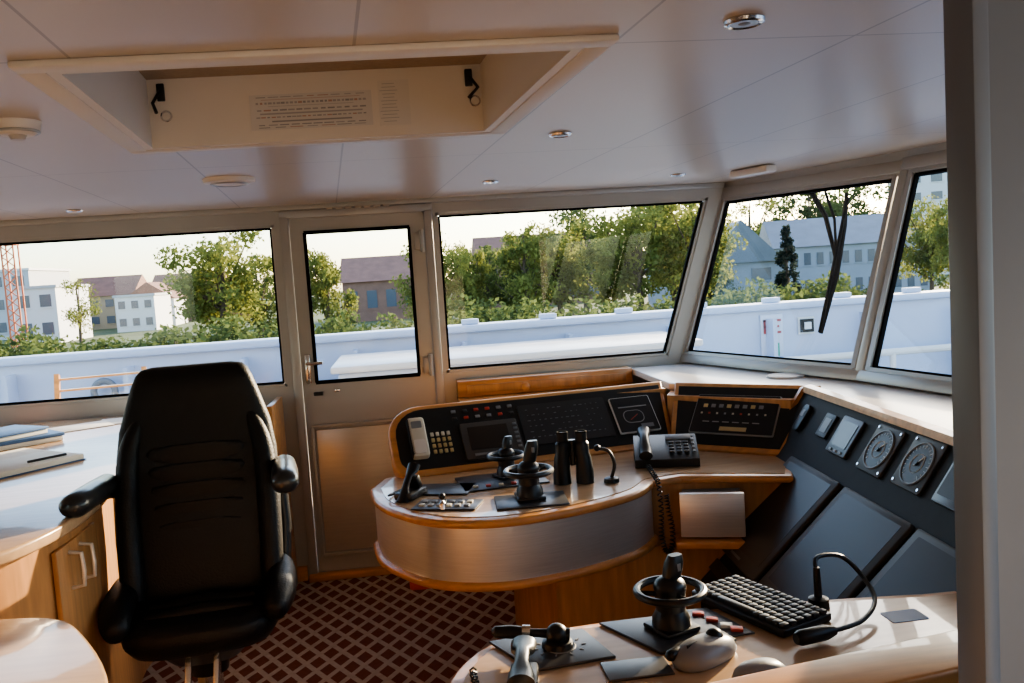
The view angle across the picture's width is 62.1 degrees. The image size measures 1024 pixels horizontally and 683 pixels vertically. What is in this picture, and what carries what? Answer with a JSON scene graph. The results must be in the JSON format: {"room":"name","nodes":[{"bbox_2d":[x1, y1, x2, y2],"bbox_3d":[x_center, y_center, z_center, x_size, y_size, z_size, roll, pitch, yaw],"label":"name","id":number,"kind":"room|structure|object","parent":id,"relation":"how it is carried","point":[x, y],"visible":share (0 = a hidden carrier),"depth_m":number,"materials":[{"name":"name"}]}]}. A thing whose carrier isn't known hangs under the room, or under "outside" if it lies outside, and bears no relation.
{"room":"control cabin","nodes":[
{"label":"control cabin","id":0,"kind":"room"},
{"bbox_2d":[142,574,516,682],"bbox_3d":[-1.028,1.629,1.555,6.500,0.120,6.500,-4,5,-7],"label":"floor","id":1,"kind":"structure","parent":0,"point":[371,629],"depth_m":3.88,"materials":[{"name":"carpet"}]},
{"bbox_2d":[0,618,107,682],"bbox_3d":[-1.448,1.157,1.390,1.700,0.900,1.150,-4,5,-7],"label":"table","id":2,"kind":"object","parent":1,"relation":"on","point":[32,650],"visible":1,"depth_m":1.75,"materials":[{"name":"laminate"}]},
{"bbox_2d":[0,396,297,682],"bbox_3d":[-2.630,1.021,3.164,3.210,1.035,2.580,-4,5,-7],"label":"cabinet","id":3,"kind":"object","parent":1,"relation":"on","point":[53,565],"depth_m":2.58,"materials":[{"name":"laminate"}]},
{"bbox_2d":[0,425,64,450],"bbox_3d":[-2.249,0.429,3.753,0.307,0.065,0.420,0,6,39],"label":"stack","id":4,"kind":"object","parent":3,"relation":"on","point":[13,436],"visible":1,"depth_m":3.73,"materials":[{"name":"paper"}]},
{"bbox_2d":[0,450,85,479],"bbox_3d":[-1.857,0.467,3.233,0.260,0.024,0.340,-1,5,31],"label":"open logbook","id":5,"kind":"object","parent":3,"relation":"on","point":[11,467],"visible":0.99,"depth_m":3.21,"materials":[{"name":"white paper"}]},
{"bbox_2d":[0,417,122,459],"bbox_3d":[-2.231,0.441,3.744,1.050,0.040,1.245,-4,5,-7],"label":"loose papers","id":6,"kind":"object","parent":3,"relation":"on","point":[104,422],"visible":0.58,"depth_m":4.10,"materials":[{"name":"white paper"}]},
{"bbox_2d":[58,361,298,682],"bbox_3d":[-0.980,0.782,2.685,0.686,1.375,0.722,-4,5,-7],"label":"chair","id":7,"kind":"object","parent":1,"relation":"on","point":[199,488],"visible":1,"depth_m":2.81,"materials":[{"name":"black leather"}]},
{"bbox_2d":[456,366,632,401],"bbox_3d":[0.231,0.708,4.646,0.980,1.045,0.350,-4,5,-7],"label":"base cabinet","id":8,"kind":"object","parent":1,"relation":"on","point":[474,389],"visible":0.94,"depth_m":4.68,"materials":[{"name":"brown wood"}]},
{"bbox_2d":[370,381,958,682],"bbox_3d":[0.531,0.844,2.659,1.968,1.060,2.983,-4,5,-7],"label":"console","id":9,"kind":"object","parent":1,"relation":"on","point":[786,476],"depth_m":3.02,"materials":[{"name":"brown wood"}]},
{"bbox_2d":[387,462,427,502],"bbox_3d":[-0.413,0.540,3.252,0.143,0.145,0.151,-1,5,31],"label":"handset","id":10,"kind":"object","parent":9,"relation":"on","point":[412,488],"visible":0.99,"depth_m":3.23,"materials":[{"name":"black plastic"}]},
{"bbox_2d":[469,635,538,682],"bbox_3d":[-0.010,0.680,1.752,0.152,0.078,0.193,-4,5,-7],"label":"handset","id":11,"kind":"object","parent":9,"relation":"on","point":[522,670],"visible":1,"depth_m":1.75,"materials":[{"name":"black plastic"}]},
{"bbox_2d":[486,435,523,479],"bbox_3d":[-0.024,0.467,3.448,0.161,0.162,0.161,-4,5,-7],"label":"lever","id":12,"kind":"object","parent":9,"relation":"on","point":[505,457],"visible":0.92,"depth_m":3.42,"materials":[{"name":"black plastic"}]},
{"bbox_2d":[503,440,553,501],"bbox_3d":[0.059,0.466,3.095,0.188,0.210,0.188,-4,5,-7],"label":"lever","id":13,"kind":"object","parent":9,"relation":"on","point":[529,488],"visible":1,"depth_m":3.06,"materials":[{"name":"black plastic"}]},
{"bbox_2d":[491,623,572,652],"bbox_3d":[0.046,0.668,1.923,0.182,0.052,0.078,-4,5,-7],"label":"steering tiller","id":14,"kind":"object","parent":9,"relation":"on","point":[556,637],"visible":0.96,"depth_m":1.92,"materials":[{"name":"black plastic"}]},
{"bbox_2d":[553,430,594,484],"bbox_3d":[0.235,0.448,3.298,0.158,0.204,0.067,-3,5,5],"label":"binoculars","id":15,"kind":"object","parent":9,"relation":"on","point":[566,450],"visible":1,"depth_m":3.28,"materials":[{"name":"black plastic"}]},
{"bbox_2d":[594,445,619,483],"bbox_3d":[0.366,0.470,3.279,0.088,0.145,0.066,-4,5,-7],"label":"microphone","id":16,"kind":"object","parent":9,"relation":"on","point":[611,479],"visible":1,"depth_m":3.27,"materials":[{"name":"black plastic"}]},
{"bbox_2d":[633,426,699,467],"bbox_3d":[0.639,0.432,3.541,0.260,0.143,0.229,-3,5,7],"label":"desk telephone","id":17,"kind":"object","parent":9,"relation":"on","point":[664,450],"visible":1,"depth_m":3.49,"materials":[{"name":"black plastic"}]},
{"bbox_2d":[646,464,675,553],"bbox_3d":[0.571,0.653,3.337,0.067,0.299,0.264,-4,5,-7],"label":"cord","id":18,"kind":"object","parent":17,"relation":"hanging from","point":[649,467],"visible":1,"depth_m":3.23,"materials":[{"name":"black plastic"}]},
{"bbox_2d":[633,552,707,639],"bbox_3d":[0.367,0.583,1.975,0.172,0.173,0.172,-4,5,-7],"label":"lever","id":19,"kind":"object","parent":9,"relation":"on","point":[671,619],"visible":1,"depth_m":1.95,"materials":[{"name":"black plastic"}]},
{"bbox_2d":[665,627,736,672],"bbox_3d":[0.414,0.656,1.834,0.175,0.056,0.094,-8,6,-39],"label":"computer mouse","id":20,"kind":"object","parent":9,"relation":"on","point":[710,649],"visible":1,"depth_m":1.80,"materials":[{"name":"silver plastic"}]},
{"bbox_2d":[732,657,784,677],"bbox_3d":[0.504,0.668,1.731,0.119,0.038,0.074,-4,5,-7],"label":"computer mouse","id":21,"kind":"object","parent":9,"relation":"on","point":[756,665],"visible":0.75,"depth_m":1.72,"materials":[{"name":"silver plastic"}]},
{"bbox_2d":[692,575,830,637],"bbox_3d":[0.602,0.638,2.075,0.165,0.028,0.310,-6,5,-29],"label":"keyboard","id":22,"kind":"object","parent":9,"relation":"on","point":[780,614],"visible":0.98,"depth_m":2.03,"materials":[{"name":"black plastic"}]},
{"bbox_2d":[793,552,876,645],"bbox_3d":[0.752,0.593,1.962,0.158,0.119,0.339,-1,5,27],"label":"gooseneck lamp","id":23,"kind":"object","parent":9,"relation":"on","point":[820,633],"visible":0.98,"depth_m":1.97,"materials":[{"name":"black plastic"}]},
{"bbox_2d":[0,182,723,226],"bbox_3d":[-1.740,-0.671,4.467,5.940,0.028,0.023,-4,5,-7],"label":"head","id":24,"kind":"object","parent":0,"point":[716,184],"depth_m":4.56},
{"bbox_2d":[0,182,724,576],"bbox_3d":[-1.720,0.358,4.607,6.060,2.100,0.090,-4,5,-7],"label":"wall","id":25,"kind":"structure","parent":0,"point":[20,415],"depth_m":4.67,"materials":[{"name":"white paint"}]},
{"bbox_2d":[0,228,283,405],"bbox_3d":[-2.680,-0.086,4.438,2.855,0.845,0.020,-4,5,-7],"label":"gasket","id":26,"kind":"object","parent":25,"relation":"attached to","point":[258,229],"visible":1,"depth_m":4.51,"materials":[{"name":"black rubber"}]},
{"bbox_2d":[0,225,286,408],"bbox_3d":[-2.679,-0.085,4.431,2.915,0.905,0.035,-4,5,-7],"label":"frame","id":27,"kind":"object","parent":25,"relation":"attached to","point":[257,226],"visible":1,"depth_m":4.50,"materials":[{"name":"metal"}]},
{"bbox_2d":[278,203,444,582],"bbox_3d":[-0.775,0.284,4.642,0.812,2.020,0.060,-4,5,-7],"label":"trim","id":28,"kind":"structure","parent":25,"relation":"attached to","point":[315,576],"depth_m":4.62,"materials":[{"name":"grey metal"}]},
{"bbox_2d":[289,212,435,571],"bbox_3d":[-0.781,0.282,4.688,0.714,1.943,0.040,-4,5,-7],"label":"door","id":29,"kind":"structure","parent":25,"relation":"attached to","point":[383,398],"depth_m":4.66,"materials":[{"name":"grey metal"}]},
{"bbox_2d":[303,225,433,557],"bbox_3d":[-0.765,0.278,4.637,0.690,1.789,0.084,-4,5,-7],"label":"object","id":30,"kind":"structure","parent":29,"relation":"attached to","point":[353,461],"depth_m":4.67,"materials":[{"name":"black metal"}]},
{"bbox_2d":[438,201,702,369],"bbox_3d":[0.369,-0.325,4.811,1.517,0.855,0.020,-4,5,-7],"label":"gasket","id":31,"kind":"object","parent":25,"relation":"attached to","point":[687,202],"visible":1,"depth_m":4.80,"materials":[{"name":"black rubber"}]},
{"bbox_2d":[435,198,707,372],"bbox_3d":[0.373,-0.324,4.805,1.584,0.915,0.035,-4,5,-7],"label":"frame","id":32,"kind":"object","parent":25,"relation":"attached to","point":[704,200],"visible":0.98,"depth_m":4.79,"materials":[{"name":"metal"}]},
{"bbox_2d":[0,0,945,220],"bbox_3d":[-1.121,-0.563,1.382,6.800,0.180,6.700,-4,5,-7],"label":"ceiling","id":33,"kind":"structure","parent":0,"point":[818,82],"depth_m":2.24,"materials":[{"name":"white paint"}]},
{"bbox_2d":[0,117,41,140],"bbox_3d":[-1.174,-0.501,2.016,0.110,0.044,0.110,-4,5,-7],"label":"smoke detector","id":34,"kind":"object","parent":33,"relation":"attached to","point":[16,129],"visible":1,"depth_m":1.99,"materials":[{"name":"beige paint"}]},
{"bbox_2d":[202,176,255,186],"bbox_3d":[-1.098,-0.619,3.301,0.200,0.027,0.200,-4,5,-7],"label":"ceiling vent","id":35,"kind":"object","parent":33,"relation":"attached to","point":[218,181],"depth_m":3.24,"materials":[{"name":"white plastic"}]},
{"bbox_2d":[7,34,618,153],"bbox_3d":[-0.467,-0.668,2.039,1.307,0.223,1.190,-4,5,-7],"label":"ceiling hatch","id":36,"kind":"object","parent":33,"relation":"in","point":[222,100],"depth_m":2.44,"materials":[{"name":"white plastic"}]},
{"bbox_2d":[723,13,765,29],"bbox_3d":[0.423,-0.583,1.548,0.076,0.014,0.076,-4,5,-7],"label":"recessed light","id":37,"kind":"object","parent":33,"relation":"in","point":[750,20],"depth_m":1.53,"materials":[{"name":"silver metal"}]},
{"bbox_2d":[729,164,775,177],"bbox_3d":[1.169,-0.826,4.133,0.148,0.035,0.261,-4,5,-7],"label":"fitting","id":38,"kind":"object","parent":33,"relation":"attached to","point":[768,168],"depth_m":4.09,"materials":[{"name":"white plastic"}]},
{"bbox_2d":[680,142,951,395],"bbox_3d":[1.721,0.272,2.564,0.931,2.060,4.954,-4,5,-7],"label":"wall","id":39,"kind":"structure","parent":0,"point":[900,163],"depth_m":3.91,"materials":[{"name":"white paint"}]},
{"bbox_2d":[689,179,891,364],"bbox_3d":[1.386,-0.346,4.378,0.316,0.845,1.174,-6,5,-26],"label":"gasket","id":40,"kind":"object","parent":39,"relation":"attached to","point":[887,181],"visible":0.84,"depth_m":4.63,"materials":[{"name":"black rubber"}]},
{"bbox_2d":[683,174,898,368],"bbox_3d":[1.381,-0.347,4.377,0.348,0.897,1.225,-6,5,-26],"label":"frame","id":41,"kind":"object","parent":39,"relation":"attached to","point":[894,177],"visible":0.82,"depth_m":4.12,"materials":[{"name":"metal"}]},
{"bbox_2d":[632,363,952,430],"bbox_3d":[1.370,0.254,3.124,0.755,0.050,3.634,-5,5,-12],"label":"window sill","id":42,"kind":"structure","parent":39,"relation":"attached to","point":[933,408],"depth_m":3.78,"materials":[{"name":"white laminate"}]},
{"bbox_2d":[809,192,849,333],"bbox_3d":[1.583,-0.429,4.221,0.184,0.750,0.410,-3,5,14],"label":"windscreen wiper","id":43,"kind":"object","parent":39,"relation":"attached to","point":[837,244],"visible":0.88,"depth_m":4.12,"materials":[{"name":"black rubber"}]},
{"bbox_2d":[865,163,951,381],"bbox_3d":[1.761,-0.297,3.464,0.341,0.899,0.684,-5,5,-15],"label":"frame","id":44,"kind":"object","parent":39,"relation":"attached to","point":[908,185],"visible":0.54,"depth_m":3.74,"materials":[{"name":"white metal"}]},
{"bbox_2d":[872,168,951,376],"bbox_3d":[1.767,-0.296,3.466,0.310,0.846,0.632,-5,5,-15],"label":"gasket","id":45,"kind":"object","parent":39,"relation":"attached to","point":[944,170],"visible":0.59,"depth_m":3.73,"materials":[{"name":"black rubber"}]},
{"bbox_2d":[943,0,1023,682],"bbox_3d":[0.919,0.455,1.021,0.791,2.040,0.050,-4,5,-7],"label":"door frame","id":46,"kind":"structure","parent":0,"point":[984,39],"depth_m":0.92,"materials":[{"name":"grey metal"}]},
{"label":"outside","id":47,"kind":"structure","parent":0,"visible":0},
{"bbox_3d":[6.913,1.406,2.152,38.000,0.200,14.300,-4,5,-7],"label":"deck","id":48,"kind":"object","parent":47,"visible":0},
{"bbox_2d":[54,366,146,398],"bbox_3d":[-2.685,0.916,5.635,0.570,1.430,0.637,-5,5,-17],"label":"railing","id":49,"kind":"object","parent":48,"relation":"on","point":[57,388],"visible":0.09,"depth_m":5.71,"materials":[{"name":"brown wood"}]},
{"bbox_2d":[0,289,951,402],"bbox_3d":[4.351,0.196,7.787,34.422,1.620,3.510,-4,5,1],"label":"bulwark","id":50,"kind":"object","parent":48,"relation":"on","point":[922,318],"visible":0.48,"depth_m":8.11,"materials":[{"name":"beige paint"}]},
{"bbox_2d":[461,287,920,324],"bbox_3d":[2.570,-0.412,8.447,6.160,0.050,0.100,-4,5,-7],"label":"fittings","id":51,"kind":"object","parent":50,"relation":"on","point":[910,289],"visible":0.84,"depth_m":8.31,"materials":[{"name":"metal"}]},
{"bbox_2d":[760,313,783,355],"bbox_3d":[2.569,-0.059,8.383,0.230,0.420,0.038,-4,5,-7],"label":"fire extinguisher sign","id":52,"kind":"object","parent":50,"relation":"attached to","point":[778,317],"visible":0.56,"depth_m":8.38,"materials":[{"name":"white plastic"}]},
{"bbox_2d":[797,316,814,333],"bbox_3d":[2.921,-0.160,8.417,0.170,0.170,0.055,-4,5,-7],"label":"plate","id":53,"kind":"object","parent":50,"relation":"attached to","point":[805,325],"visible":1,"depth_m":8.40,"materials":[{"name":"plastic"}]},
{"bbox_2d":[330,331,702,378],"bbox_3d":[-0.595,0.738,7.155,4.250,1.285,1.100,-4,5,-7],"label":"locker","id":54,"kind":"object","parent":48,"relation":"on","point":[404,361],"visible":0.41,"depth_m":6.77,"materials":[{"name":"white paint"}]},
{"bbox_2d":[785,344,950,367],"bbox_3d":[5.563,0.400,8.425,7.800,0.953,0.070,-4,5,-7],"label":"rail","id":55,"kind":"object","parent":48,"relation":"on","point":[892,352],"visible":0.09,"depth_m":8.13,"materials":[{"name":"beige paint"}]},
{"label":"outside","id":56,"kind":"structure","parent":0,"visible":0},
{"bbox_2d":[2,273,949,354],"bbox_3d":[16.763,-18.045,264.001,700.000,0.001,479.300,-4,5,-7],"label":"ground","id":57,"kind":"structure","parent":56,"point":[102,333],"depth_m":103.58,"materials":[{"name":"green plant"}]},
{"bbox_2d":[0,245,27,347],"bbox_3d":[-54.738,-5.295,89.635,5.800,12.337,1.400,-4,5,-7],"label":"tower crane","id":58,"kind":"object","parent":57,"relation":"on","point":[12,246],"visible":0.75,"depth_m":89.44,"materials":[{"name":"brown metal"}]},
{"bbox_2d":[0,324,67,356],"bbox_3d":[-17.091,1.371,29.520,3.378,3.936,3.983,-6,5,-24],"label":"shrub","id":59,"kind":"object","parent":57,"relation":"on","point":[23,346],"visible":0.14,"depth_m":28.90,"materials":[{"name":"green plant"}]},
{"bbox_2d":[0,268,70,339],"bbox_3d":[-75.501,-4.806,118.345,22.400,9.300,14.400,-4,5,-7],"label":"office building","id":60,"kind":"structure","parent":57,"relation":"on","point":[30,276],"depth_m":112.60,"materials":[{"name":"grey"}]},
{"bbox_2d":[9,284,92,345],"bbox_3d":[-53.318,-3.262,99.064,4.900,6.500,10.400,-4,5,-7],"label":"office building","id":61,"kind":"structure","parent":57,"relation":"on","point":[44,304],"depth_m":94.29,"materials":[{"name":"grey paint"}]},
{"bbox_2d":[17,332,89,355],"bbox_3d":[-13.727,1.685,25.736,4.263,3.926,6.188,-2,5,22],"label":"shrub","id":62,"kind":"object","parent":57,"relation":"on","point":[46,342],"visible":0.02,"depth_m":25.98,"materials":[{"name":"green plant"}]},
{"bbox_2d":[59,278,101,343],"bbox_3d":[-28.704,-1.235,57.047,3.294,6.141,2.774,1,6,42],"label":"broadleaf tree","id":63,"kind":"object","parent":57,"relation":"on","point":[74,316],"visible":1,"depth_m":56.73,"materials":[{"name":"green plant"}]},
{"bbox_2d":[33,336,148,352],"bbox_3d":[-15.993,1.356,32.320,5.518,3.365,4.679,-3,5,13],"label":"shrub","id":64,"kind":"object","parent":57,"relation":"on","point":[129,344],"visible":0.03,"depth_m":31.92,"materials":[{"name":"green plant"}]},
{"bbox_2d":[76,274,146,329],"bbox_3d":[-62.483,-6.202,133.053,9.600,8.000,10.800,-4,5,-7],"label":"house","id":65,"kind":"structure","parent":57,"relation":"on","point":[107,287],"depth_m":128.81,"materials":[{"name":"beige paint"}]},
{"bbox_2d":[84,324,194,350],"bbox_3d":[-13.903,1.149,32.375,4.701,3.499,3.986,-7,6,-37],"label":"shrub","id":66,"kind":"object","parent":57,"relation":"on","point":[164,327],"visible":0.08,"depth_m":31.99,"materials":[{"name":"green plant"}]},
{"bbox_2d":[112,292,172,332],"bbox_3d":[-50.375,-4.081,116.566,5.400,4.900,8.400,-4,5,-7],"label":"house","id":67,"kind":"structure","parent":57,"relation":"on","point":[134,312],"depth_m":112.68,"materials":[{"name":"grey paint"}]},
{"bbox_2d":[129,282,187,324],"bbox_3d":[-54.056,-5.722,129.102,8.335,6.600,11.304,-4,5,-7],"label":"house","id":68,"kind":"structure","parent":57,"relation":"on","point":[147,287],"depth_m":125.02,"materials":[{"name":"grey paint"}]},
{"bbox_2d":[142,325,208,345],"bbox_3d":[-10.552,1.421,26.682,4.531,3.883,6.576,-4,5,1],"label":"shrub","id":69,"kind":"object","parent":57,"relation":"on","point":[189,335],"visible":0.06,"depth_m":26.31,"materials":[{"name":"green plant"}]},
{"bbox_2d":[142,317,248,346],"bbox_3d":[-11.818,0.887,33.090,4.430,3.635,5.224,0,6,37],"label":"shrub","id":70,"kind":"object","parent":57,"relation":"on","point":[176,332],"visible":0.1,"depth_m":33.09,"materials":[{"name":"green plant"}]},
{"bbox_2d":[153,231,273,339],"bbox_3d":[-16.599,-2.541,48.169,6.420,8.626,7.127,-1,5,29],"label":"broadleaf tree","id":71,"kind":"object","parent":57,"relation":"on","point":[208,300],"visible":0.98,"depth_m":47.37,"materials":[{"name":"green plant"}]},
{"bbox_2d":[228,252,277,338],"bbox_3d":[-16.577,-2.443,56.580,5.811,7.057,6.758,-7,6,-36],"label":"broadleaf tree","id":72,"kind":"object","parent":57,"relation":"on","point":[268,293],"visible":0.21,"depth_m":55.90,"materials":[{"name":"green plant"}]},
{"bbox_2d":[209,314,315,340],"bbox_3d":[-9.464,0.683,33.305,5.129,3.700,4.350,-1,5,29],"label":"shrub","id":73,"kind":"object","parent":57,"relation":"on","point":[227,325],"visible":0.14,"depth_m":32.77,"materials":[{"name":"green plant"}]},
{"bbox_2d":[264,309,372,337],"bbox_3d":[-7.204,0.634,32.458,4.587,3.645,3.890,-5,5,-16],"label":"shrub","id":74,"kind":"object","parent":57,"relation":"on","point":[325,328],"visible":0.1,"depth_m":32.53,"materials":[{"name":"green plant"}]},
{"bbox_2d":[308,248,359,327],"bbox_3d":[-10.645,-2.206,49.074,3.636,7.037,3.931,-4,5,-5],"label":"broadleaf tree","id":75,"kind":"object","parent":57,"relation":"on","point":[326,276],"visible":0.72,"depth_m":48.32,"materials":[{"name":"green plant"}]},
{"bbox_2d":[339,255,412,321],"bbox_3d":[-14.878,-6.779,104.745,11.600,7.600,12.800,-4,5,-7],"label":"warehouse","id":76,"kind":"structure","parent":57,"relation":"on","point":[369,277],"depth_m":98.96,"materials":[{"name":"red tile"}]},
{"bbox_2d":[343,312,413,331],"bbox_3d":[-4.127,0.859,27.603,3.177,3.589,3.747,-1,5,31],"label":"shrub","id":77,"kind":"object","parent":57,"relation":"on","point":[395,321],"visible":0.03,"depth_m":28.30,"materials":[{"name":"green plant"}]},
{"bbox_2d":[388,231,477,322],"bbox_3d":[-4.070,-2.654,47.643,4.716,7.313,4.249,-1,5,30],"label":"broadleaf tree","id":78,"kind":"object","parent":57,"relation":"on","point":[461,255],"visible":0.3,"depth_m":46.92,"materials":[{"name":"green plant"}]},
{"bbox_2d":[445,242,499,318],"bbox_3d":[-2.546,-2.806,52.063,3.574,6.695,3.305,0,6,41],"label":"broadleaf tree","id":79,"kind":"object","parent":57,"relation":"on","point":[479,257],"visible":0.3,"depth_m":51.27,"materials":[{"name":"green plant"}]},
{"bbox_2d":[452,245,522,319],"bbox_3d":[-1.286,-3.104,54.959,5.631,6.656,4.842,-5,5,-15],"label":"broadleaf tree","id":80,"kind":"object","parent":57,"relation":"on","point":[487,248],"visible":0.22,"depth_m":54.44,"materials":[{"name":"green plant"}]},
{"bbox_2d":[446,292,552,324],"bbox_3d":[-0.723,-0.200,35.787,5.345,3.925,4.532,-3,5,10],"label":"shrub","id":81,"kind":"object","parent":57,"relation":"on","point":[476,308],"visible":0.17,"depth_m":34.99,"materials":[{"name":"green plant"}]},
{"bbox_2d":[493,304,534,321],"bbox_3d":[0.444,0.417,31.496,5.430,3.647,3.741,0,6,35],"label":"shrub","id":82,"kind":"object","parent":57,"relation":"on","point":[509,310],"visible":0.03,"depth_m":31.20,"materials":[{"name":"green plant"}]},
{"bbox_2d":[484,220,565,316],"bbox_3d":[0.943,-3.424,50.363,4.544,7.753,4.914,-8,6,-42],"label":"broadleaf tree","id":83,"kind":"object","parent":57,"relation":"on","point":[527,283],"visible":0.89,"depth_m":49.95,"materials":[{"name":"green plant"}]},
{"bbox_2d":[470,233,599,307],"bbox_3d":[3.112,-10.032,117.933,16.600,9.600,14.800,-4,5,-7],"label":"warehouse","id":84,"kind":"structure","parent":57,"relation":"on","point":[483,241],"depth_m":115.00,"materials":[{"name":"red tile"}]},
{"bbox_2d":[511,299,586,319],"bbox_3d":[1.388,0.008,33.727,4.088,3.572,3.467,-6,5,-26],"label":"shrub","id":85,"kind":"object","parent":57,"relation":"on","point":[530,310],"visible":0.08,"depth_m":32.81,"materials":[{"name":"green plant"}]},
{"bbox_2d":[514,217,605,313],"bbox_3d":[2.949,-4.085,55.808,6.288,7.926,5.665,-5,5,-10],"label":"broadleaf tree","id":86,"kind":"object","parent":57,"relation":"on","point":[572,275],"visible":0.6,"depth_m":54.89,"materials":[{"name":"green plant"}]},
{"bbox_2d":[550,296,603,316],"bbox_3d":[2.018,0.419,28.795,4.597,3.910,6.671,-3,5,7],"label":"shrub","id":87,"kind":"object","parent":57,"relation":"on","point":[571,309],"visible":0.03,"depth_m":28.29,"materials":[{"name":"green plant"}]},
{"bbox_2d":[545,209,617,312],"bbox_3d":[6.583,-7.774,77.139,9.379,11.334,8.392,-6,5,-26],"label":"broadleaf tree","id":88,"kind":"object","parent":57,"relation":"on","point":[580,214],"visible":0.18,"depth_m":75.26,"materials":[{"name":"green plant"}]},
{"bbox_2d":[567,299,636,315],"bbox_3d":[3.147,0.170,31.112,3.349,3.447,3.949,-3,5,5],"label":"shrub","id":89,"kind":"object","parent":57,"relation":"on","point":[607,308],"visible":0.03,"depth_m":30.11,"materials":[{"name":"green plant"}]},
{"bbox_2d":[581,229,636,306],"bbox_3d":[7.343,-4.658,61.184,4.958,7.619,5.360,-6,5,-28],"label":"broadleaf tree","id":90,"kind":"object","parent":57,"relation":"on","point":[603,287],"visible":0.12,"depth_m":60.21,"materials":[{"name":"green plant"}]},
{"bbox_2d":[582,204,689,310],"bbox_3d":[7.818,-4.882,53.226,7.336,9.306,6.609,-8,6,-43],"label":"broadleaf tree","id":91,"kind":"object","parent":57,"relation":"on","point":[622,274],"visible":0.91,"depth_m":52.24,"materials":[{"name":"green plant"}]},
{"bbox_2d":[608,293,674,313],"bbox_3d":[5.877,-0.236,34.042,4.240,3.426,5.000,-4,5,-5],"label":"shrub","id":92,"kind":"object","parent":57,"relation":"on","point":[641,300],"visible":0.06,"depth_m":34.74,"materials":[{"name":"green plant"}]},
{"bbox_2d":[645,267,671,307],"bbox_3d":[18.243,-7.397,87.214,7.100,7.400,9.800,-4,5,-7],"label":"gabled house","id":93,"kind":"structure","parent":57,"relation":"on","point":[652,299],"depth_m":87.86,"materials":[{"name":"white paint"}]},
{"bbox_2d":[624,203,697,304],"bbox_3d":[11.186,-6.065,59.694,6.610,10.170,7.147,-8,6,-39],"label":"broadleaf tree","id":94,"kind":"object","parent":57,"relation":"on","point":[665,220],"visible":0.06,"depth_m":58.62,"materials":[{"name":"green plant"}]},
{"bbox_2d":[637,203,747,298],"bbox_3d":[11.303,-4.837,51.618,6.288,9.026,5.665,-8,6,-42],"label":"broadleaf tree","id":95,"kind":"object","parent":57,"relation":"on","point":[678,250],"visible":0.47,"depth_m":51.08,"materials":[{"name":"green plant"}]},
{"bbox_2d":[648,289,741,310],"bbox_3d":[7.137,-0.142,31.391,4.543,3.507,3.852,-3,5,10],"label":"shrub","id":96,"kind":"object","parent":57,"relation":"on","point":[725,290],"visible":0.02,"depth_m":31.44,"materials":[{"name":"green plant"}]},
{"bbox_2d":[678,228,741,302],"bbox_3d":[13.625,-4.628,58.154,3.874,7.242,4.505,-6,5,-25],"label":"broadleaf tree","id":97,"kind":"object","parent":57,"relation":"on","point":[710,296],"visible":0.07,"depth_m":57.69,"materials":[{"name":"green plant"}]},
{"bbox_2d":[705,220,779,301],"bbox_3d":[17.805,-5.836,68.483,6.200,7.400,8.800,-3,5,5],"label":"gabled house","id":98,"kind":"structure","parent":57,"relation":"on","point":[756,260],"depth_m":64.10,"materials":[{"name":"grey stone"}]},
{"bbox_2d":[725,198,780,235],"bbox_3d":[27.660,-10.999,98.151,8.235,11.600,6.934,-3,5,13],"label":"broadleaf tree","id":99,"kind":"object","parent":57,"relation":"on","point":[765,203],"visible":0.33,"depth_m":97.35,"materials":[{"name":"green plant"}]},
{"bbox_2d":[711,276,802,304],"bbox_3d":[8.575,-0.270,29.266,3.492,3.922,4.118,0,6,38],"label":"shrub","id":100,"kind":"object","parent":57,"relation":"on","point":[756,297],"visible":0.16,"depth_m":29.45,"materials":[{"name":"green plant"}]},
{"bbox_2d":[773,224,803,299],"bbox_3d":[17.730,-4.258,54.553,2.391,6.550,2.802,-2,5,24],"label":"conifer tree","id":101,"kind":"object","parent":57,"relation":"on","point":[784,257],"visible":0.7,"depth_m":54.20,"materials":[{"name":"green plant"}]},
{"bbox_2d":[746,270,863,300],"bbox_3d":[12.291,-0.989,35.536,5.265,3.851,4.465,-2,5,20],"label":"shrub","id":102,"kind":"object","parent":57,"relation":"on","point":[807,294],"visible":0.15,"depth_m":35.41,"materials":[{"name":"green plant"}]},
{"bbox_2d":[760,192,857,226],"bbox_3d":[36.792,-13.073,104.700,12.897,13.489,11.539,1,7,45],"label":"broadleaf tree","id":103,"kind":"object","parent":57,"relation":"on","point":[805,211],"visible":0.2,"depth_m":103.50,"materials":[{"name":"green plant"}]},
{"bbox_2d":[759,211,929,294],"bbox_3d":[32.673,-8.439,84.809,16.537,8.000,13.041,-4,5,-7],"label":"building","id":104,"kind":"structure","parent":57,"relation":"on","point":[812,245],"depth_m":80.84,"materials":[{"name":"paint"}]},
{"bbox_2d":[805,183,890,216],"bbox_3d":[42.294,-13.842,107.408,14.069,13.867,12.588,-8,6,-41],"label":"broadleaf tree","id":105,"kind":"object","parent":57,"relation":"on","point":[853,196],"visible":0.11,"depth_m":105.75,"materials":[{"name":"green plant"}]},
{"bbox_2d":[889,173,948,273],"bbox_3d":[67.147,-20.145,134.133,15.893,18.800,15.893,-4,5,-7],"label":"apartment tower","id":106,"kind":"structure","parent":57,"relation":"on","point":[936,184],"depth_m":128.50,"materials":[{"name":"grey"}]},
{"bbox_2d":[898,194,947,289],"bbox_3d":[29.501,-6.304,59.748,4.721,8.266,5.240,-7,6,-36],"label":"broadleaf tree","id":107,"kind":"object","parent":57,"relation":"on","point":[920,258],"visible":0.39,"depth_m":59.51,"materials":[{"name":"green plant"}]},
{"bbox_2d":[920,195,949,288],"bbox_3d":[28.416,-5.489,53.782,4.467,7.753,4.131,-3,5,8],"label":"broadleaf tree","id":108,"kind":"object","parent":57,"relation":"on","point":[940,236],"visible":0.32,"depth_m":53.89,"materials":[{"name":"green plant"}]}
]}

